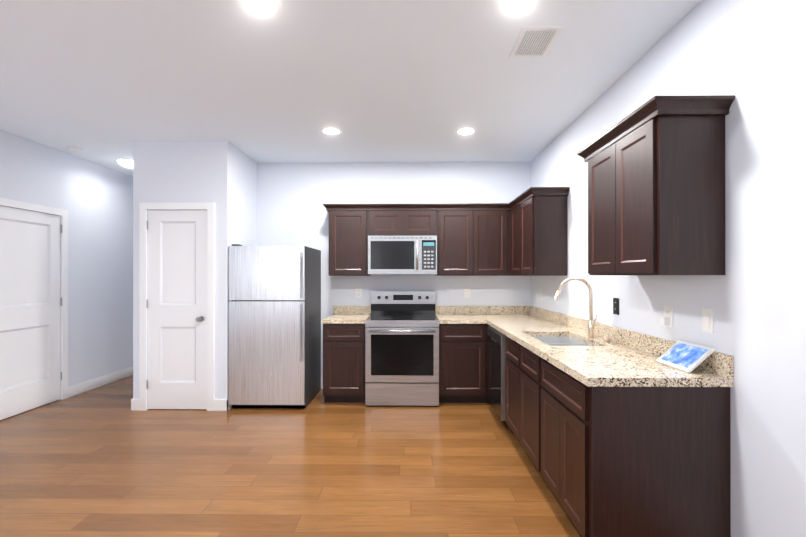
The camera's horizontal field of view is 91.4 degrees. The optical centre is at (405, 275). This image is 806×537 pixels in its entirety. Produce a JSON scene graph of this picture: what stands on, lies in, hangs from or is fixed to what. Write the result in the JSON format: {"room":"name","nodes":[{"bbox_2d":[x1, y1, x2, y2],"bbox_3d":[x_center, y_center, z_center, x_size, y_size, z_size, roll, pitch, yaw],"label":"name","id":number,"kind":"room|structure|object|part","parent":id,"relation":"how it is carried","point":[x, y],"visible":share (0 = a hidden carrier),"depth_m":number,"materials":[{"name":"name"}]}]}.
{"room":"kitchen","nodes":[
{"label":"kitchen","id":0,"kind":"room"},
{"bbox_2d":[0,129,132,399],"bbox_3d":[-3.930,-0.004,1.982,0.120,2.775,9.300,0,0,1],"label":"wall","id":1,"kind":"structure","parent":0,"point":[95,200],"depth_m":4.77,"materials":[{"name":"white paint"}]},
{"bbox_2d":[0,198,67,419],"bbox_3d":[-3.831,0.323,3.976,0.106,2.124,0.978,0,0,1],"label":"hall door","id":2,"kind":"structure","parent":1,"relation":"in","point":[29,310],"depth_m":4.07,"materials":[{"name":"white wood"}]},
{"bbox_2d":[68,366,132,396],"bbox_3d":[-3.824,1.329,5.500,0.013,0.115,2.060,0,0,1],"label":"baseboard","id":3,"kind":"structure","parent":1,"relation":"attached to","point":[76,389],"depth_m":4.91,"materials":[{"name":"white wood"}]},
{"bbox_2d":[133,141,136,398],"bbox_3d":[-2.733,-0.001,5.280,0.120,2.775,2.478,0,0,1],"label":"wall","id":4,"kind":"structure","parent":0,"point":[134,142],"depth_m":4.06,"materials":[{"name":"white paint"}]},
{"bbox_2d":[131,399,138,409],"bbox_3d":[-2.796,1.329,5.282,0.023,0.115,2.473,0,0,1],"label":"baseboard","id":5,"kind":"structure","parent":4,"relation":"attached to","point":[134,402],"depth_m":4.05,"materials":[{"name":"white wood"}]},
{"bbox_2d":[137,141,232,410],"bbox_3d":[-2.259,-0.002,4.084,0.855,2.775,0.140,0,0,1],"label":"wall","id":6,"kind":"structure","parent":0,"point":[194,210],"depth_m":4.06,"materials":[{"name":"white paint"}]},
{"bbox_3d":[-2.347,0.318,4.038,0.770,2.134,0.106,0,0,1],"label":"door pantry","id":7,"kind":"part","parent":6,"relation":"part of","materials":[{"name":"white wood"}]},
{"bbox_2d":[233,145,256,245],"bbox_3d":[-1.880,-0.002,4.500,0.105,2.775,0.680,0,0,1],"label":"wall","id":8,"kind":"structure","parent":0,"point":[244,167],"depth_m":4.47,"materials":[{"name":"white paint"}]},
{"bbox_2d":[225,398,231,410],"bbox_3d":[-1.821,1.328,4.426,0.013,0.115,0.783,0,0,1],"label":"baseboard","id":9,"kind":"structure","parent":8,"relation":"attached to","point":[227,407],"depth_m":4.04,"materials":[{"name":"white wood"}]},
{"bbox_2d":[0,375,580,536],"bbox_3d":[-1.185,1.433,1.951,5.570,0.100,9.300,0,0,1],"label":"floor","id":10,"kind":"structure","parent":0,"point":[105,460],"depth_m":2.75,"materials":[{"name":"brown wood"}]},
{"bbox_2d":[229,244,320,407],"bbox_3d":[-1.425,0.532,4.394,0.783,1.708,0.800,0,0,1],"label":"refrigerator","id":11,"kind":"object","parent":10,"relation":"on","point":[275,328],"visible":1,"depth_m":4.05,"materials":[{"name":"grey metal"}]},
{"bbox_2d":[322,317,367,402],"bbox_3d":[-0.653,0.949,4.511,0.458,0.874,0.625,0,0,1],"label":"base cabinet","id":12,"kind":"object","parent":10,"relation":"on","point":[343,337],"depth_m":4.20,"materials":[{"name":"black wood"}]},
{"bbox_2d":[365,291,438,405],"bbox_3d":[-0.030,0.788,4.445,0.779,1.195,0.737,0,0,1],"label":"range","id":13,"kind":"object","parent":10,"relation":"on","point":[402,348],"visible":0.98,"depth_m":4.14,"materials":[{"name":"grey metal"}]},
{"bbox_2d":[437,317,733,536],"bbox_3d":[0.932,0.948,3.312,1.163,0.874,2.988,0,0,1],"label":"base cabinet","id":14,"kind":"object","parent":10,"relation":"on","point":[618,431],"depth_m":1.82,"materials":[{"name":"black wood"}]},
{"bbox_2d":[322,306,733,386],"bbox_3d":[0.308,0.439,3.310,2.410,0.142,3.006,0,0,1],"label":"countertop","id":15,"kind":"structure","parent":14,"relation":"on","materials":[{"name":"stone"}]},
{"bbox_2d":[534,337,592,345],"bbox_3d":[1.171,0.599,2.961,0.398,0.178,0.668,0,0,1],"label":"sink","id":16,"kind":"object","parent":15,"relation":"in","point":[552,341],"depth_m":3.20,"materials":[{"name":"silver metal"}]},
{"bbox_2d":[553,277,609,342],"bbox_3d":[1.299,0.240,2.920,0.290,0.459,0.336,0,0,1],"label":"faucet","id":17,"kind":"object","parent":15,"relation":"on","point":[590,337],"depth_m":2.95,"materials":[{"name":"silver metal"}]},
{"bbox_2d":[656,340,714,372],"bbox_3d":[1.417,0.407,2.003,0.131,0.119,0.245,0,0,1],"label":"tablet","id":18,"kind":"object","parent":15,"relation":"on","point":[687,357],"visible":0.96,"depth_m":1.98,"materials":[{"name":"white plastic"}]},
{"bbox_2d":[0,0,701,176],"bbox_3d":[-1.185,-1.442,1.954,5.570,0.100,9.300,0,0,1],"label":"ceiling","id":19,"kind":"structure","parent":0,"point":[105,83],"depth_m":2.72,"materials":[{"name":"white paint"}]},
{"bbox_2d":[67,146,82,151],"bbox_3d":[-3.595,-1.372,4.280,0.136,0.034,0.136,0,0,1],"label":"smoke detector","id":20,"kind":"object","parent":19,"relation":"attached to","point":[74,149],"visible":1,"depth_m":4.25,"materials":[{"name":"white plastic"}]},
{"bbox_2d":[116,158,132,168],"bbox_3d":[-3.349,-1.352,4.808,0.300,0.072,0.300,0,0,1],"label":"recessed light","id":21,"kind":"object","parent":19,"relation":"in","point":[126,162],"visible":0.56,"depth_m":4.70,"materials":[{"name":"white"}]},
{"bbox_2d":[239,0,280,16],"bbox_3d":[-0.744,-1.389,2.014,0.204,0.006,0.204,0,0,1],"label":"recessed light","id":22,"kind":"object","parent":19,"relation":"in","point":[264,8],"visible":1,"depth_m":2.04,"materials":[{"name":"white"}]},
{"bbox_2d":[321,127,341,134],"bbox_3d":[-0.710,-1.387,3.779,0.204,0.006,0.204,0,0,1],"label":"recessed light","id":23,"kind":"object","parent":19,"relation":"in","point":[331,130],"visible":1,"depth_m":3.76,"materials":[{"name":"white"}]},
{"bbox_2d":[455,127,476,134],"bbox_3d":[0.582,-1.387,3.784,0.204,0.006,0.204,0,0,1],"label":"recessed light","id":24,"kind":"object","parent":19,"relation":"in","point":[466,130],"visible":1,"depth_m":3.78,"materials":[{"name":"white"}]},
{"bbox_2d":[497,0,537,15],"bbox_3d":[0.571,-1.389,2.004,0.204,0.006,0.204,0,0,1],"label":"recessed light","id":25,"kind":"object","parent":19,"relation":"in","point":[510,7],"visible":1,"depth_m":2.03,"materials":[{"name":"white"}]},
{"bbox_2d":[509,26,562,57],"bbox_3d":[0.769,-1.387,2.347,0.225,0.008,0.300,0,0,1],"label":"ceiling vent","id":26,"kind":"object","parent":19,"relation":"in","point":[534,41],"visible":1,"depth_m":2.33,"materials":[{"name":"white metal"}]},
{"bbox_2d":[257,162,530,378],"bbox_3d":[-0.633,-0.001,4.876,4.330,2.775,0.100,0,0,1],"label":"wall","id":27,"kind":"structure","parent":0,"point":[292,198],"depth_m":4.82,"materials":[{"name":"white paint"}]},
{"bbox_2d":[327,207,370,274],"bbox_3d":[-0.641,-0.389,4.663,0.434,0.780,0.324,0,0,1],"label":"upper cabinet","id":28,"kind":"object","parent":27,"relation":"attached to","point":[349,227],"depth_m":4.51,"materials":[{"name":"brown wood"}]},
{"bbox_2d":[356,288,361,297],"bbox_3d":[-0.574,0.216,4.821,0.072,0.116,0.008,0,0,1],"label":"electrical outlet","id":29,"kind":"object","parent":27,"relation":"attached to","point":[358,292],"visible":1,"depth_m":4.82,"materials":[{"name":"white plastic"}]},
{"bbox_2d":[367,204,402,206],"bbox_3d":[-0.227,-0.634,4.658,0.392,0.363,0.324,0,0,1],"label":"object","id":30,"kind":"object","parent":27,"relation":"attached to","point":[368,205],"depth_m":4.47,"materials":[{"name":"brown wood"}]},
{"bbox_2d":[371,207,402,235],"bbox_3d":[-0.228,-0.389,4.658,0.393,0.780,0.324,0,0,1],"label":"upper cabinet","id":31,"kind":"object","parent":27,"relation":"attached to","point":[385,221],"depth_m":4.50,"materials":[{"name":"brown wood"}]},
{"bbox_2d":[403,207,438,274],"bbox_3d":[0.165,-0.389,4.654,0.393,0.780,0.324,0,0,1],"label":"upper cabinet","id":32,"kind":"object","parent":27,"relation":"attached to","point":[417,221],"depth_m":4.49,"materials":[{"name":"brown wood"}]},
{"bbox_2d":[368,236,436,273],"bbox_3d":[-0.032,-0.232,4.592,0.775,0.432,0.451,0,0,1],"label":"microwave","id":33,"kind":"object","parent":32,"relation":"attached to","point":[402,254],"visible":1,"depth_m":4.42,"materials":[{"name":"grey metal"}]},
{"bbox_2d":[403,204,438,206],"bbox_3d":[0.165,-0.634,4.654,0.392,0.363,0.324,0,0,1],"label":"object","id":34,"kind":"object","parent":27,"relation":"attached to","point":[404,205],"depth_m":4.46,"materials":[{"name":"brown wood"}]},
{"bbox_2d":[439,207,474,274],"bbox_3d":[0.568,-0.389,4.649,0.412,0.780,0.324,0,0,1],"label":"upper cabinet","id":35,"kind":"object","parent":27,"relation":"attached to","point":[456,224],"depth_m":4.49,"materials":[{"name":"brown wood"}]},
{"bbox_2d":[464,289,469,297],"bbox_3d":[0.756,0.216,4.806,0.072,0.116,0.008,0,0,1],"label":"electrical outlet","id":36,"kind":"object","parent":27,"relation":"attached to","point":[466,293],"visible":1,"depth_m":4.80,"materials":[{"name":"white plastic"}]},
{"bbox_2d":[475,207,506,274],"bbox_3d":[0.968,-0.389,4.645,0.389,0.780,0.324,0,0,1],"label":"upper cabinet","id":37,"kind":"object","parent":27,"relation":"attached to","point":[490,222],"depth_m":4.49,"materials":[{"name":"brown wood"}]},
{"bbox_2d":[531,0,805,536],"bbox_3d":[1.550,-0.004,1.922,0.100,2.775,9.300,0,0,1],"label":"wall","id":38,"kind":"structure","parent":0,"point":[750,55],"depth_m":1.73,"materials":[{"name":"white paint"}]},
{"bbox_2d":[511,199,518,275],"bbox_3d":[1.362,-0.389,4.284,0.324,0.780,0.384,0,0,1],"label":"upper cabinet","id":39,"kind":"object","parent":38,"relation":"attached to","point":[514,206],"depth_m":4.31,"materials":[{"name":"brown wood"}]},
{"bbox_2d":[519,191,566,275],"bbox_3d":[1.357,-0.390,3.899,0.324,0.780,0.385,0,0,1],"label":"upper cabinet","id":40,"kind":"object","parent":38,"relation":"attached to","point":[524,233],"depth_m":3.69,"materials":[{"name":"brown wood"}]},
{"bbox_2d":[613,298,618,314],"bbox_3d":[1.505,0.219,2.812,0.008,0.116,0.072,0,0,1],"label":"outlet","id":41,"kind":"object","parent":38,"relation":"attached to","point":[615,305],"visible":1,"depth_m":2.80,"materials":[{"name":"black plastic"}]},
{"bbox_2d":[577,95,734,274],"bbox_3d":[1.320,-0.410,2.204,0.361,0.816,0.834,0,0,1],"label":"upper cabinet","id":42,"kind":"object","parent":38,"relation":"attached to","point":[656,185],"visible":1,"depth_m":1.84,"materials":[{"name":"brown wood"}]},
{"bbox_2d":[664,306,672,327],"bbox_3d":[1.499,0.233,2.243,0.008,0.116,0.072,0,0,1],"label":"electrical outlet","id":43,"kind":"object","parent":38,"relation":"attached to","point":[668,311],"visible":0.73,"depth_m":2.23,"materials":[{"name":"white plastic"}]},
{"bbox_2d":[661,317,677,342],"bbox_3d":[1.472,0.322,2.181,0.043,0.174,0.160,0,0,1],"label":"charger","id":44,"kind":"object","parent":43,"relation":"attached to","point":[665,320],"visible":0.9,"depth_m":2.23,"materials":[{"name":"white plastic"}]},
{"bbox_2d":[702,308,713,332],"bbox_3d":[1.494,0.223,1.948,0.010,0.116,0.072,0,0,1],"label":"light switch","id":45,"kind":"object","parent":38,"relation":"attached to","point":[708,320],"visible":1,"depth_m":1.94,"materials":[{"name":"white plastic"}]}
]}

